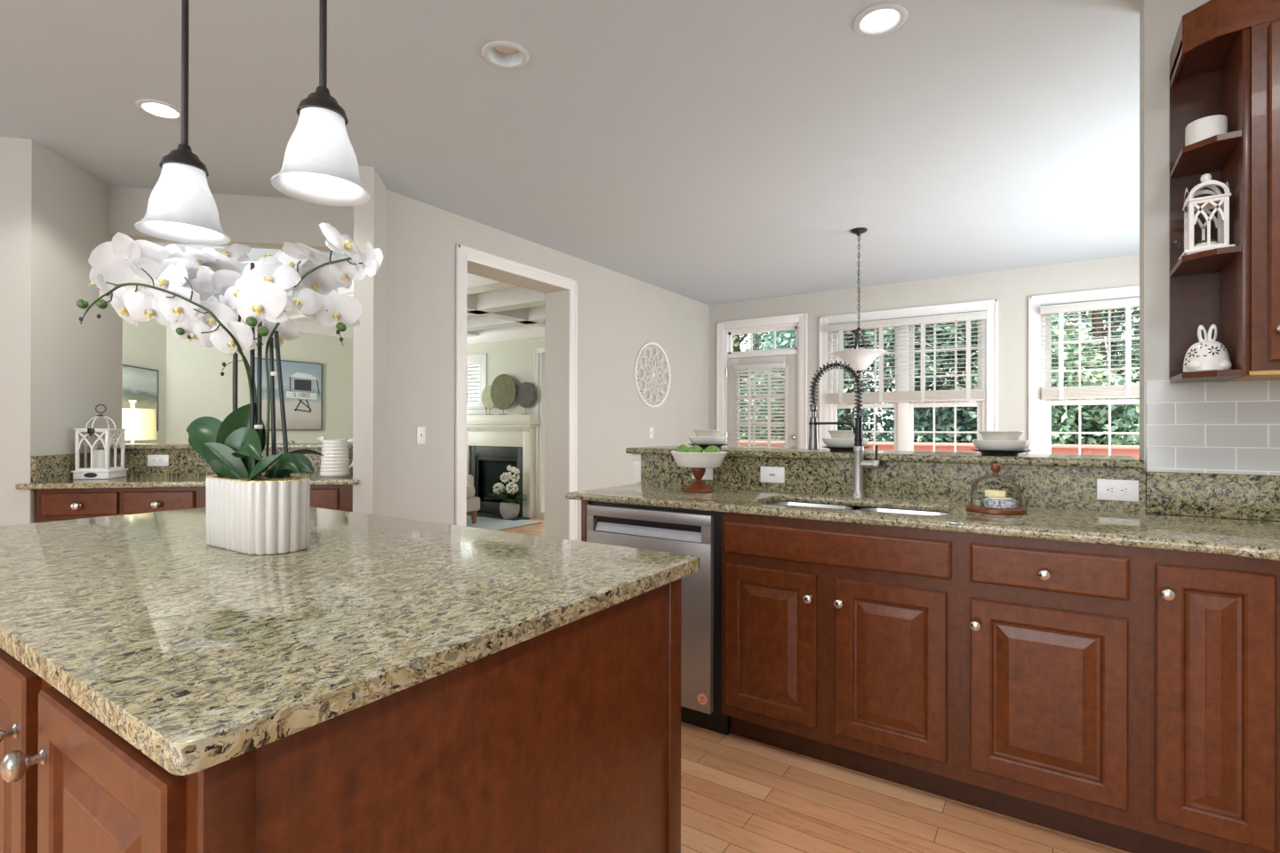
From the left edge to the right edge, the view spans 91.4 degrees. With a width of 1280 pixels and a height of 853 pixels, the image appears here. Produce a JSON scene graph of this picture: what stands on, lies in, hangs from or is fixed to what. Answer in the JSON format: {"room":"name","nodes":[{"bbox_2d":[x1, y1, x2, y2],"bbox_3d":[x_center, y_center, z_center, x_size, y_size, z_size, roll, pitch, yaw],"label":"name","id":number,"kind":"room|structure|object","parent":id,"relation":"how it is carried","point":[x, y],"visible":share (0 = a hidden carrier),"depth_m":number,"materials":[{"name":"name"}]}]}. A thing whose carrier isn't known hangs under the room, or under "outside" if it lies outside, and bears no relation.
{"room":"kitchen","nodes":[
{"label":"kitchen","id":0,"kind":"room"},
{"bbox_2d":[0,136,122,526],"bbox_3d":[-4.353,-0.169,3.522,2.075,2.740,0.800,0,0,-12],"label":"wall","id":1,"kind":"structure","parent":0,"point":[55,369],"depth_m":3.45,"materials":[{"name":"paint"}]},
{"bbox_2d":[31,452,90,483],"bbox_3d":[-3.308,0.232,3.634,0.018,0.145,0.595,0,0,-12],"label":"backsplash","id":2,"kind":"structure","parent":1,"relation":"attached to","point":[44,468],"depth_m":3.49,"materials":[{"name":"stone"}]},
{"bbox_2d":[110,448,352,475],"bbox_3d":[-2.578,0.226,4.077,1.587,0.162,0.019,0,0,-12],"label":"backsplash","id":3,"kind":"structure","parent":1,"relation":"attached to","point":[181,461],"depth_m":3.99,"materials":[{"name":"stone"}]},
{"bbox_2d":[147,455,168,466],"bbox_3d":[-3.059,0.216,3.964,0.118,0.072,0.009,0,0,-12],"label":"outlet","id":4,"kind":"object","parent":3,"relation":"attached to","point":[153,460],"visible":1,"depth_m":3.96,"materials":[{"name":"white plastic"}]},
{"bbox_2d":[122,318,166,443],"bbox_3d":[-4.878,-0.165,5.653,0.141,2.740,2.086,0,0,-12],"label":"wall","id":5,"kind":"structure","parent":0,"point":[144,346],"depth_m":6.31,"materials":[{"name":"green paint"}]},
{"bbox_2d":[121,364,159,431],"bbox_3d":[-4.859,-0.265,6.021,0.040,0.624,0.704,0,0,-12],"label":"painting","id":6,"kind":"object","parent":5,"relation":"attached to","point":[140,384],"visible":0.41,"depth_m":6.08,"materials":[{"name":"fabric"}]},
{"bbox_2d":[128,242,339,323],"bbox_3d":[-4.250,-1.432,6.556,1.462,0.200,3.876,0,0,13],"label":"trim","id":7,"kind":"structure","parent":5,"relation":"attached to","point":[136,279],"depth_m":5.77,"materials":[{"name":"paint"}]},
{"bbox_2d":[122,281,353,339],"bbox_3d":[-4.524,-1.252,6.615,0.906,0.160,3.877,0,0,12],"label":"trim","id":8,"kind":"structure","parent":5,"relation":"attached to","point":[312,327],"depth_m":7.85,"materials":[{"name":"paint"}]},
{"bbox_2d":[109,185,353,253],"bbox_3d":[-2.611,-1.378,4.216,1.609,0.310,0.140,0,0,-12],"label":"wall header","id":9,"kind":"structure","parent":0,"point":[260,222],"depth_m":4.16,"materials":[{"name":"paint"}]},
{"bbox_2d":[166,324,353,443],"bbox_3d":[-4.448,-0.160,7.550,0.150,2.740,2.215,0,0,33],"label":"wall","id":10,"kind":"structure","parent":0,"point":[196,387],"depth_m":7.10,"materials":[{"name":"green paint"}]},
{"bbox_2d":[255,358,322,430],"bbox_3d":[-4.286,-0.377,7.615,0.043,0.849,0.834,0,0,33],"label":"beach painting","id":11,"kind":"object","parent":10,"relation":"attached to","point":[302,381],"visible":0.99,"depth_m":7.70,"materials":[{"name":"fabric"}]},
{"bbox_2d":[466,337,544,519],"bbox_3d":[-1.951,-0.151,8.809,5.225,2.740,0.140,0,0,33],"label":"wall","id":12,"kind":"structure","parent":0,"point":[514,358],"depth_m":8.58,"materials":[{"name":"green paint"}]},
{"bbox_2d":[289,272,544,336],"bbox_3d":[-2.724,-1.405,7.562,5.110,0.239,2.800,0,0,33],"label":"ceiling","id":13,"kind":"structure","parent":12,"relation":"attached to","point":[492,304],"depth_m":6.83,"materials":[{"name":"paint"}]},
{"bbox_2d":[466,352,487,414],"bbox_3d":[-2.572,-0.613,9.179,1.030,0.861,0.190,0,0,33],"label":"window","id":14,"kind":"structure","parent":12,"relation":"in","point":[471,409],"depth_m":8.94,"materials":[{"name":"paint"}]},
{"bbox_2d":[466,363,480,404],"bbox_3d":[-2.574,-0.617,9.176,0.730,0.660,0.068,0,0,33],"label":"window shutter","id":15,"kind":"object","parent":14,"relation":"attached to","point":[475,402],"visible":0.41,"depth_m":9.05,"materials":[{"name":"wood"}]},
{"bbox_2d":[466,324,544,345],"bbox_3d":[-1.980,-1.351,8.677,5.120,0.338,0.120,0,0,33],"label":"trim","id":16,"kind":"structure","parent":12,"relation":"attached to","point":[525,332],"depth_m":8.54,"materials":[{"name":"paint"}]},
{"bbox_2d":[534,347,544,511],"bbox_3d":[-1.020,0.047,8.173,0.852,2.186,0.152,0,0,33],"label":"window","id":17,"kind":"structure","parent":12,"relation":"in","point":[540,476],"depth_m":8.33,"materials":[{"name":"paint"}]},
{"bbox_2d":[352,165,708,541],"bbox_3d":[-0.511,-0.154,5.868,0.643,2.740,4.976,0,0,33],"label":"wall","id":18,"kind":"structure","parent":0,"point":[404,345],"depth_m":4.53,"materials":[{"name":"paint"}]},
{"bbox_2d":[416,426,425,444],"bbox_3d":[-1.487,0.060,4.247,0.014,0.118,0.070,0,0,33],"label":"light switch","id":19,"kind":"object","parent":18,"relation":"attached to","point":[420,431],"visible":1,"depth_m":4.25,"materials":[{"name":"white plastic"}]},
{"bbox_2d":[455,243,577,540],"bbox_3d":[-0.946,-0.050,5.056,0.022,2.526,1.362,0,0,33],"label":"trim","id":20,"kind":"structure","parent":18,"relation":"attached to","point":[463,253],"depth_m":4.62,"materials":[{"name":"paint"}]},
{"bbox_2d":[633,342,671,407],"bbox_3d":[0.142,-0.553,6.695,0.025,0.704,0.704,0,0,33],"label":"wall medallion","id":21,"kind":"object","parent":18,"relation":"attached to","point":[652,373],"visible":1,"depth_m":6.67,"materials":[{"name":"white paint"}]},
{"bbox_2d":[0,0,1142,304],"bbox_3d":[-2.211,-1.605,2.500,11.950,0.140,12.520,0,0,33],"label":"ceiling","id":22,"kind":"structure","parent":0,"point":[708,152],"depth_m":3.07,"materials":[{"name":"paint"}]},
{"bbox_2d":[135,98,181,119],"bbox_3d":[-2.317,-1.553,3.019,0.192,0.053,0.192,0,0,33],"label":"recessed light","id":23,"kind":"object","parent":22,"relation":"in","point":[155,108],"visible":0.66,"depth_m":3.05,"materials":[{"name":"white"}]},
{"bbox_2d":[134,0,231,245],"bbox_3d":[-1.130,-1.006,1.552,0.193,1.056,0.193,0,0,33],"label":"pendant lamp","id":24,"kind":"object","parent":22,"relation":"hanging from","point":[182,207],"visible":1,"depth_m":1.53,"materials":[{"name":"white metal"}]},
{"bbox_2d":[271,0,371,206],"bbox_3d":[-0.684,-1.022,1.350,0.193,1.024,0.193,0,0,33],"label":"pendant lamp","id":25,"kind":"object","parent":22,"relation":"hanging from","point":[320,166],"visible":1,"depth_m":1.32,"materials":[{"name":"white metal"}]},
{"bbox_2d":[481,40,529,69],"bbox_3d":[-0.553,-1.550,2.574,0.192,0.053,0.192,0,0,33],"label":"recessed light","id":26,"kind":"object","parent":22,"relation":"in","point":[502,54],"visible":0.85,"depth_m":2.60,"materials":[{"name":"white plastic"}]},
{"bbox_2d":[832,227,886,377],"bbox_3d":[1.692,-0.947,4.831,0.392,1.148,0.392,0,0,33],"label":"pendant","id":27,"kind":"object","parent":22,"relation":"hanging from","point":[860,359],"visible":0.96,"depth_m":4.77,"materials":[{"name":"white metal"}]},
{"bbox_2d":[853,2,907,37],"bbox_3d":[0.902,-1.546,2.349,0.192,0.053,0.192,0,0,33],"label":"recessed light","id":28,"kind":"object","parent":22,"relation":"in","point":[883,19],"visible":0.9,"depth_m":2.38,"materials":[{"name":"white"}]},
{"bbox_2d":[477,511,1130,852],"bbox_3d":[-1.611,1.238,3.411,11.950,0.060,10.320,0,0,33],"label":"floor","id":29,"kind":"structure","parent":0,"point":[740,795],"depth_m":1.95,"materials":[{"name":"brown wood"}]},
{"bbox_2d":[36,484,352,522],"bbox_3d":[-2.521,0.772,3.768,1.592,0.869,0.628,0,0,-12],"label":"bar cabinet","id":30,"kind":"object","parent":29,"relation":"on","point":[52,505],"visible":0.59,"depth_m":3.44,"materials":[{"name":"brown wood"}]},
{"bbox_2d":[15,472,358,489],"bbox_3d":[-2.536,0.322,3.776,1.690,0.030,0.623,0,0,-12],"label":"countertop","id":31,"kind":"structure","parent":30,"relation":"on","point":[131,481],"depth_m":3.48,"materials":[{"name":"stone"}]},
{"bbox_2d":[71,404,127,479],"bbox_3d":[-3.199,0.086,3.705,0.189,0.437,0.190,0,0,-12],"label":"lantern","id":32,"kind":"object","parent":31,"relation":"on","point":[108,472],"visible":1,"depth_m":3.64,"materials":[{"name":"paint"}]},
{"bbox_2d":[93,448,104,468],"bbox_3d":[-3.200,0.192,3.705,0.080,0.126,0.080,0,0,33],"label":"pillar candle","id":33,"kind":"object","parent":32,"relation":"in","point":[99,455],"visible":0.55,"depth_m":3.67,"materials":[{"name":"wax"}]},
{"bbox_2d":[316,436,352,477],"bbox_3d":[-1.895,0.184,3.900,0.180,0.248,0.180,0,0,33],"label":"pitcher","id":34,"kind":"object","parent":31,"relation":"on","point":[335,461],"visible":0.95,"depth_m":3.83,"materials":[{"name":"ceramic"}]},
{"bbox_2d":[0,578,681,852],"bbox_3d":[-0.947,0.764,1.474,1.836,0.884,0.990,0,0,33],"label":"base cabinet","id":35,"kind":"object","parent":29,"relation":"on","point":[566,739],"visible":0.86,"depth_m":0.88,"materials":[{"name":"brown wood"}]},
{"bbox_2d":[0,506,699,775],"bbox_3d":[-0.930,0.307,1.514,1.898,0.030,1.015,0,0,33],"label":"countertop","id":36,"kind":"structure","parent":35,"relation":"on","point":[199,656],"depth_m":1.00,"materials":[{"name":"stone"}]},
{"bbox_2d":[76,223,383,555],"bbox_3d":[-0.991,-0.106,1.575,0.766,0.794,0.314,0,0,12],"label":"potted orchid","id":37,"kind":"object","parent":36,"relation":"on","point":[250,511],"visible":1,"depth_m":1.51,"materials":[{"name":"plant"}]},
{"bbox_2d":[466,512,529,520],"bbox_3d":[-2.099,1.208,8.484,1.380,0.018,0.284,0,0,33],"label":"hearth slab","id":38,"kind":"object","parent":29,"relation":"on","point":[479,514],"visible":0.48,"depth_m":8.31,"materials":[{"name":"stone"}]},
{"bbox_2d":[492,464,526,519],"bbox_3d":[-1.683,0.850,8.149,0.478,0.699,0.446,0,0,-10],"label":"hydrangea vase","id":39,"kind":"object","parent":38,"relation":"on","point":[509,508],"visible":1,"depth_m":8.08,"materials":[{"name":"stone"}]},
{"bbox_2d":[466,414,539,519],"bbox_3d":[-1.999,0.529,8.634,1.470,1.378,0.199,0,0,33],"label":"fireplace","id":40,"kind":"object","parent":29,"relation":"on","point":[494,443],"visible":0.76,"depth_m":8.59,"materials":[{"name":"paint"}]},
{"bbox_2d":[480,385,495,415],"bbox_3d":[-2.111,-0.370,8.771,0.330,0.418,0.070,0,0,33],"label":"ornament","id":41,"kind":"object","parent":40,"relation":"on","point":[486,400],"visible":0.66,"depth_m":8.78,"materials":[{"name":"brown wood"}]},
{"bbox_2d":[466,414,539,426],"bbox_3d":[-1.998,-0.078,8.635,1.470,0.163,0.199,0,0,33],"label":"mantel shelf","id":42,"kind":"object","parent":40,"relation":"attached to","point":[518,420],"depth_m":8.43,"materials":[{"name":"paint"}]},
{"bbox_2d":[490,374,516,415],"bbox_3d":[-1.864,-0.439,8.519,0.490,0.556,0.070,0,0,33],"label":"ornament","id":43,"kind":"object","parent":40,"relation":"on","point":[503,388],"visible":1,"depth_m":8.50,"materials":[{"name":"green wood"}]},
{"bbox_2d":[516,382,535,414],"bbox_3d":[-1.521,-0.377,8.321,0.344,0.433,0.070,0,0,33],"label":"ornament","id":44,"kind":"object","parent":40,"relation":"on","point":[525,393],"visible":0.94,"depth_m":8.31,"materials":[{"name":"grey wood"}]},
{"bbox_2d":[466,515,542,530],"bbox_3d":[-3.100,1.206,7.813,3.010,0.013,2.220,0,0,33],"label":"area rug","id":45,"kind":"object","parent":29,"relation":"on","point":[482,523],"visible":0.2,"depth_m":7.76,"materials":[{"name":"fabric"}]},
{"bbox_2d":[466,474,479,523],"bbox_3d":[-2.491,0.761,7.664,0.830,0.880,0.740,0,0,33],"label":"armchair","id":46,"kind":"object","parent":45,"relation":"on","point":[473,503],"visible":0.17,"depth_m":7.67,"materials":[{"name":"fabric"}]},
{"bbox_2d":[581,500,591,542],"bbox_3d":[-0.081,0.770,3.018,0.040,0.882,0.600,0,0,33],"label":"cabinet end panel","id":47,"kind":"object","parent":29,"relation":"on","point":[584,503],"visible":0.16,"depth_m":2.77,"materials":[{"name":"brown wood"}]},
{"bbox_2d":[586,501,729,735],"bbox_3d":[0.197,0.771,2.813,0.646,0.880,0.597,0,0,33],"label":"dishwasher","id":48,"kind":"object","parent":29,"relation":"on","point":[677,531],"visible":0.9,"depth_m":2.46,"materials":[{"name":"silver metal"}]},
{"bbox_2d":[721,502,961,802],"bbox_3d":[0.805,0.771,2.404,0.817,0.882,0.651,0,0,33],"label":"base cabinet","id":49,"kind":"object","parent":29,"relation":"on","point":[840,641],"visible":0.95,"depth_m":2.13,"materials":[{"name":"brown wood"}]},
{"bbox_2d":[959,532,1141,852],"bbox_3d":[1.333,0.772,2.055,0.447,0.882,0.651,0,0,33],"label":"base cabinet","id":50,"kind":"object","parent":29,"relation":"on","point":[1050,631],"visible":0.98,"depth_m":1.81,"materials":[{"name":"brown wood"}]},
{"bbox_2d":[1138,547,1279,852],"bbox_3d":[1.643,0.772,1.849,0.298,0.882,0.651,0,0,33],"label":"base cabinet","id":51,"kind":"object","parent":29,"relation":"on","point":[1211,622],"visible":0.95,"depth_m":1.62,"materials":[{"name":"brown wood"}]},
{"bbox_3d":[-4.587,0.830,5.666,0.300,0.750,0.900,0,0,-12],"label":"console table","id":52,"kind":"object","parent":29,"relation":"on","visible":0},
{"bbox_2d":[121,400,156,443],"bbox_3d":[-4.566,0.109,5.622,0.344,0.693,0.344,0,0,33],"label":"table lamp","id":53,"kind":"object","parent":52,"relation":"on","point":[140,424],"visible":0.43,"depth_m":5.53,"materials":[{"name":"fabric"}]},
{"bbox_3d":[2.039,0.772,1.459,0.788,0.882,0.858,0,0,33],"label":"cabinet","id":54,"kind":"object","parent":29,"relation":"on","visible":0},
{"bbox_2d":[565,482,1279,561],"bbox_3d":[1.065,0.313,2.084,3.122,0.030,0.913,0,0,33],"label":"countertop","id":55,"kind":"structure","parent":54,"relation":"on","point":[1244,538],"depth_m":2.04,"materials":[{"name":"stone"}]},
{"bbox_2d":[670,450,727,493],"bbox_3d":[0.268,0.206,2.861,0.272,0.183,0.223,0,0,33],"label":"footed bowl","id":56,"kind":"object","parent":55,"relation":"on","point":[699,462],"visible":0.94,"depth_m":2.79,"materials":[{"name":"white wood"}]},
{"bbox_2d":[808,360,879,498],"bbox_3d":[0.867,0.008,2.661,0.293,0.582,0.060,0,0,27],"label":"kitchen faucet","id":57,"kind":"object","parent":55,"relation":"on","point":[859,464],"visible":1,"depth_m":2.63,"materials":[{"name":"metal"}]},
{"bbox_2d":[770,502,947,515],"bbox_3d":[0.809,0.415,2.407,0.711,0.171,0.356,0,0,33],"label":"double sink","id":58,"kind":"object","parent":55,"relation":"in","point":[922,513],"visible":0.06,"depth_m":2.52,"materials":[{"name":"metal"}]},
{"bbox_2d":[965,504,1027,514],"bbox_3d":[1.252,0.290,2.198,0.188,0.016,0.188,0,0,33],"label":"board","id":59,"kind":"object","parent":55,"relation":"on","point":[982,509],"visible":0.76,"depth_m":2.13,"materials":[{"name":"brown wood"}]},
{"bbox_2d":[969,464,1022,507],"bbox_3d":[1.252,0.206,2.198,0.160,0.151,0.160,0,0,33],"label":"glass dome","id":60,"kind":"object","parent":59,"relation":"on","point":[996,468],"visible":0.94,"depth_m":2.21,"materials":[{"name":"clear glass"}]},
{"bbox_2d":[982,497,1017,509],"bbox_3d":[1.260,0.268,2.188,0.102,0.027,0.102,0,0,-34],"label":"cheese","id":61,"kind":"object","parent":59,"relation":"on","point":[1012,504],"visible":0.85,"depth_m":2.15,"materials":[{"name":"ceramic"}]},
{"bbox_2d":[708,254,1139,454],"bbox_3d":[3.110,-0.144,6.396,5.870,2.740,0.140,0,0,33],"label":"wall","id":62,"kind":"structure","parent":0,"point":[1012,288],"depth_m":6.13,"materials":[{"name":"paint"}]},
{"bbox_2d":[716,312,807,448],"bbox_3d":[1.451,-0.034,7.454,1.137,2.516,0.185,0,0,33],"label":"door","id":63,"kind":"structure","parent":62,"relation":"in","point":[796,358],"depth_m":7.41,"materials":[{"name":"paint"}]},
{"bbox_2d":[734,362,786,447],"bbox_3d":[1.416,0.099,7.406,0.640,1.680,0.054,0,0,33],"label":"door blind","id":64,"kind":"object","parent":63,"relation":"attached to","point":[772,367],"visible":0.59,"depth_m":7.39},
{"bbox_2d":[818,299,998,452],"bbox_3d":[2.768,-0.245,6.581,1.775,1.981,0.190,0,0,33],"label":"window","id":65,"kind":"structure","parent":62,"relation":"in","point":[988,410],"depth_m":6.54,"materials":[{"name":"paint"}]},
{"bbox_2d":[825,311,986,403],"bbox_3d":[2.729,-0.686,6.521,1.563,0.874,0.076,0,0,33],"label":"window blind","id":66,"kind":"object","parent":65,"relation":"attached to","point":[968,395],"visible":0.98,"depth_m":6.44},
{"bbox_2d":[1028,285,1139,455],"bbox_3d":[4.134,-0.243,5.678,1.050,1.981,0.190,0,0,33],"label":"window","id":67,"kind":"structure","parent":62,"relation":"in","point":[1039,410],"depth_m":5.87,"materials":[{"name":"paint"}]},
{"bbox_2d":[1040,297,1139,418],"bbox_3d":[4.094,-0.597,5.617,0.838,1.049,0.076,0,0,33],"label":"window blind","id":68,"kind":"object","parent":67,"relation":"attached to","point":[1128,390],"visible":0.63,"depth_m":5.62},
{"bbox_2d":[1139,0,1267,520],"bbox_3d":[2.359,-0.155,1.875,1.335,2.740,0.140,0,0,33],"label":"wall","id":69,"kind":"structure","parent":0,"point":[1159,20],"depth_m":2.17,"materials":[{"name":"paint"}]},
{"bbox_2d":[1145,472,1279,520],"bbox_3d":[2.191,0.229,1.889,1.030,0.143,0.020,0,0,33],"label":"backsplash","id":70,"kind":"structure","parent":69,"relation":"attached to","point":[1253,497],"depth_m":2.07,"materials":[{"name":"stone"}]},
{"bbox_2d":[1146,380,1279,475],"bbox_3d":[2.257,-0.001,1.852,1.178,0.314,0.010,0,0,33],"label":"wall tile","id":71,"kind":"structure","parent":69,"relation":"attached to","point":[1233,428],"depth_m":2.08,"materials":[{"name":"tile"}]},
{"bbox_2d":[1169,0,1279,383],"bbox_3d":[2.123,-0.712,1.728,0.967,1.128,0.367,0,0,33],"label":"upper cabinet","id":72,"kind":"object","parent":69,"relation":"attached to","point":[1225,54],"visible":0.98,"depth_m":1.88,"materials":[{"name":"brown wood"}]},
{"bbox_2d":[1170,31,1238,79],"bbox_3d":[1.787,-1.194,1.982,0.126,0.025,0.290,0,0,33],"label":"shelf","id":73,"kind":"object","parent":72,"relation":"attached to","point":[1209,60],"depth_m":1.99,"materials":[{"name":"brown wood"}]},
{"bbox_2d":[1169,129,1241,178],"bbox_3d":[1.786,-0.857,1.981,0.126,0.018,0.290,0,0,33],"label":"shelf","id":74,"kind":"object","parent":72,"relation":"attached to","point":[1212,156],"depth_m":1.96,"materials":[{"name":"brown wood"}]},
{"bbox_2d":[1169,245,1241,277],"bbox_3d":[1.786,-0.520,1.980,0.126,0.018,0.290,0,0,33],"label":"shelf","id":75,"kind":"object","parent":72,"relation":"attached to","point":[1213,262],"depth_m":1.96,"materials":[{"name":"brown wood"}]},
{"bbox_2d":[1169,369,1241,383],"bbox_3d":[1.785,-0.157,1.979,0.126,0.018,0.290,0,0,33],"label":"shelf","id":76,"kind":"object","parent":72,"relation":"attached to","point":[1225,375],"depth_m":1.92,"materials":[{"name":"brown wood"}]},
{"bbox_2d":[1184,114,1227,146],"bbox_3d":[1.769,-0.909,1.950,0.099,0.085,0.099,0,0,33],"label":"candle","id":77,"kind":"object","parent":72,"relation":"on","point":[1204,128],"visible":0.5,"depth_m":1.92,"materials":[{"name":"wax"}]},
{"bbox_2d":[1178,173,1235,259],"bbox_3d":[1.764,-0.659,1.947,0.116,0.259,0.116,0,0,33],"label":"wooden lantern","id":78,"kind":"object","parent":72,"relation":"on","point":[1220,202],"visible":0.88,"depth_m":1.93,"materials":[{"name":"white paint"}]},
{"bbox_2d":[1183,324,1231,372],"bbox_3d":[1.769,-0.242,1.948,0.113,0.153,0.100,0,0,33],"label":"rabbit","id":79,"kind":"object","parent":72,"relation":"on","point":[1208,354],"visible":0.91,"depth_m":1.92},
{"bbox_3d":[0.914,0.680,2.819,2.115,1.066,0.125,0,0,33],"label":"wall","id":80,"kind":"structure","parent":0,"visible":0},
{"bbox_2d":[631,454,641,482],"bbox_3d":[0.027,0.222,3.411,0.062,0.152,0.179,0,0,33],"label":"trim","id":81,"kind":"structure","parent":80,"relation":"attached to","point":[636,458],"depth_m":3.33,"materials":[{"name":"paint"}]},
{"bbox_2d":[625,446,1144,469],"bbox_3d":[0.943,0.131,2.916,2.167,0.031,0.415,0,0,33],"label":"bar ledge","id":82,"kind":"object","parent":80,"relation":"on","point":[1108,461],"visible":0.91,"depth_m":2.53,"materials":[{"name":"stone"}]},
{"bbox_2d":[688,443,727,448],"bbox_3d":[0.359,0.103,3.299,0.212,0.022,0.212,0,0,33],"label":"charger plate","id":83,"kind":"object","parent":82,"relation":"on","point":[703,446],"visible":0.64,"depth_m":3.23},
{"bbox_2d":[688,436,727,444],"bbox_3d":[0.360,0.077,3.299,0.208,0.048,0.208,0,0,33],"label":"serving bowl","id":84,"kind":"object","parent":83,"relation":"on","point":[694,440],"visible":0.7,"depth_m":3.22,"materials":[{"name":"ceramic"}]},
{"bbox_2d":[693,430,723,437],"bbox_3d":[0.360,0.056,3.299,0.158,0.077,0.158,0,0,33],"label":"bowl","id":85,"kind":"object","parent":84,"relation":"on","point":[699,433],"visible":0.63,"depth_m":3.24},
{"bbox_2d":[821,446,869,452],"bbox_3d":[0.949,0.104,2.885,0.212,0.022,0.212,0,0,33],"label":"charger plate","id":86,"kind":"object","parent":82,"relation":"on","point":[832,449],"visible":0.63,"depth_m":2.82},
{"bbox_2d":[822,438,869,447],"bbox_3d":[0.949,0.078,2.885,0.208,0.048,0.208,0,0,33],"label":"serving bowl","id":87,"kind":"object","parent":86,"relation":"on","point":[828,442],"visible":0.68,"depth_m":2.81,"materials":[{"name":"ceramic"}]},
{"bbox_2d":[827,430,863,438],"bbox_3d":[0.949,0.057,2.885,0.158,0.077,0.158,0,0,33],"label":"bowl","id":88,"kind":"object","parent":87,"relation":"on","point":[835,434],"visible":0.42,"depth_m":2.83,"materials":[{"name":"ceramic"}]},
{"bbox_2d":[971,448,1031,455],"bbox_3d":[1.453,0.104,2.516,0.212,0.022,0.212,0,0,33],"label":"charger plate","id":89,"kind":"object","parent":82,"relation":"on","point":[983,452],"visible":0.84,"depth_m":2.45,"materials":[{"name":"ceramic"}]},
{"bbox_2d":[971,440,1031,450],"bbox_3d":[1.453,0.078,2.516,0.208,0.048,0.208,0,0,33],"label":"serving bowl","id":90,"kind":"object","parent":89,"relation":"on","point":[980,444],"visible":0.73,"depth_m":2.44,"materials":[{"name":"ceramic"}]},
{"bbox_2d":[978,431,1023,440],"bbox_3d":[1.453,0.057,2.516,0.158,0.077,0.158,0,0,33],"label":"bowl","id":91,"kind":"object","parent":90,"relation":"on","point":[996,436],"visible":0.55,"depth_m":2.46,"materials":[{"name":"ceramic"}]},
{"bbox_2d":[641,454,1145,512],"bbox_3d":[0.886,0.223,2.752,2.094,0.153,0.020,0,0,33],"label":"backsplash","id":92,"kind":"structure","parent":80,"relation":"attached to","point":[1062,487],"depth_m":2.57,"materials":[{"name":"stone"}]},
{"bbox_2d":[760,466,784,483],"bbox_3d":[0.616,0.225,2.911,0.118,0.074,0.013,0,0,33],"label":"light switch","id":93,"kind":"object","parent":92,"relation":"attached to","point":[768,474],"visible":1,"depth_m":2.91,"materials":[{"name":"white plastic"}]},
{"bbox_2d":[1096,479,1138,502],"bbox_3d":[1.686,0.225,2.205,0.118,0.074,0.009,0,0,33],"label":"outlet","id":94,"kind":"object","parent":92,"relation":"attached to","point":[1107,489],"visible":1,"depth_m":2.20,"materials":[{"name":"white plastic"}]},
{"bbox_3d":[-2.609,0.676,4.177,1.272,1.062,1.272,0,0,33],"label":"wall ledge","id":95,"kind":"object","parent":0,"visible":0},
{"bbox_2d":[98,443,352,449],"bbox_3d":[-2.607,0.130,4.176,1.605,0.030,0.275,0,0,-12],"label":"ledge","id":96,"kind":"object","parent":95,"relation":"on","point":[128,446],"visible":0.3,"depth_m":3.98,"materials":[{"name":"stone"}]},
{"label":"outside","id":97,"kind":"structure","parent":0,"visible":0},
{"bbox_3d":[7.755,1.761,17.165,26.000,0.100,22.800,0,0,33],"label":"ground","id":98,"kind":"structure","parent":97,"visible":0},
{"bbox_2d":[732,334,784,439],"bbox_3d":[1.909,-1.535,12.901,3.670,6.517,3.912,0,0,-23],"label":"tree","id":99,"kind":"object","parent":98,"relation":"on","point":[736,341],"visible":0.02,"depth_m":12.91,"materials":[{"name":"green plant"}]},
{"bbox_2d":[739,331,879,441],"bbox_3d":[2.697,-1.695,15.437,5.832,8.456,6.131,0,0,33],"label":"tree","id":100,"kind":"object","parent":98,"relation":"on","point":[756,337],"visible":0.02,"depth_m":15.13,"materials":[{"name":"green plant"}]},
{"bbox_2d":[739,327,917,441],"bbox_3d":[3.435,-0.952,11.705,3.488,6.031,3.647,0,0,31],"label":"tree","id":101,"kind":"object","parent":98,"relation":"on","point":[782,341],"visible":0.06,"depth_m":11.11,"materials":[{"name":"green plant"}]},
{"bbox_2d":[838,326,1056,443],"bbox_3d":[5.739,-1.613,12.958,5.542,8.425,5.882,0,0,-5],"label":"tree","id":102,"kind":"object","parent":98,"relation":"on","point":[885,389],"visible":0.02,"depth_m":12.66,"materials":[{"name":"green plant"}]},
{"bbox_2d":[845,320,1067,444],"bbox_3d":[5.194,-0.997,11.012,3.269,6.309,4.384,0,0,-5],"label":"tree","id":103,"kind":"object","parent":98,"relation":"on","point":[947,419],"visible":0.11,"depth_m":10.41,"materials":[{"name":"green plant"}]},
{"bbox_2d":[957,308,1139,445],"bbox_3d":[7.086,-0.898,9.292,3.986,6.144,3.480,0,0,-41],"label":"tree","id":104,"kind":"object","parent":98,"relation":"on","point":[1071,424],"visible":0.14,"depth_m":8.93,"materials":[{"name":"green plant"}]},
{"bbox_2d":[971,307,1139,435],"bbox_3d":[8.738,-1.705,11.419,5.521,8.002,5.029,0,0,-13],"label":"tree","id":105,"kind":"object","parent":98,"relation":"on","point":[1113,343],"visible":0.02,"depth_m":11.32,"materials":[{"name":"green plant"}]},
{"bbox_2d":[1052,312,1139,445],"bbox_3d":[8.541,-1.132,9.207,4.726,6.931,4.454,0,0,1],"label":"tree","id":106,"kind":"object","parent":98,"relation":"on","point":[1136,327],"visible":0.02,"depth_m":9.23,"materials":[{"name":"green plant"}]},
{"bbox_3d":[3.750,1.515,7.485,8.000,0.330,2.313,0,0,33],"label":"deck","id":107,"kind":"object","parent":98,"relation":"on","visible":0},
{"bbox_2d":[739,440,1139,459],"bbox_3d":[4.343,0.787,8.371,8.010,1.128,0.160,0,0,33],"label":"deck railing","id":108,"kind":"object","parent":107,"relation":"on","point":[1133,451],"visible":0.09,"depth_m":8.26,"materials":[{"name":"paint"}]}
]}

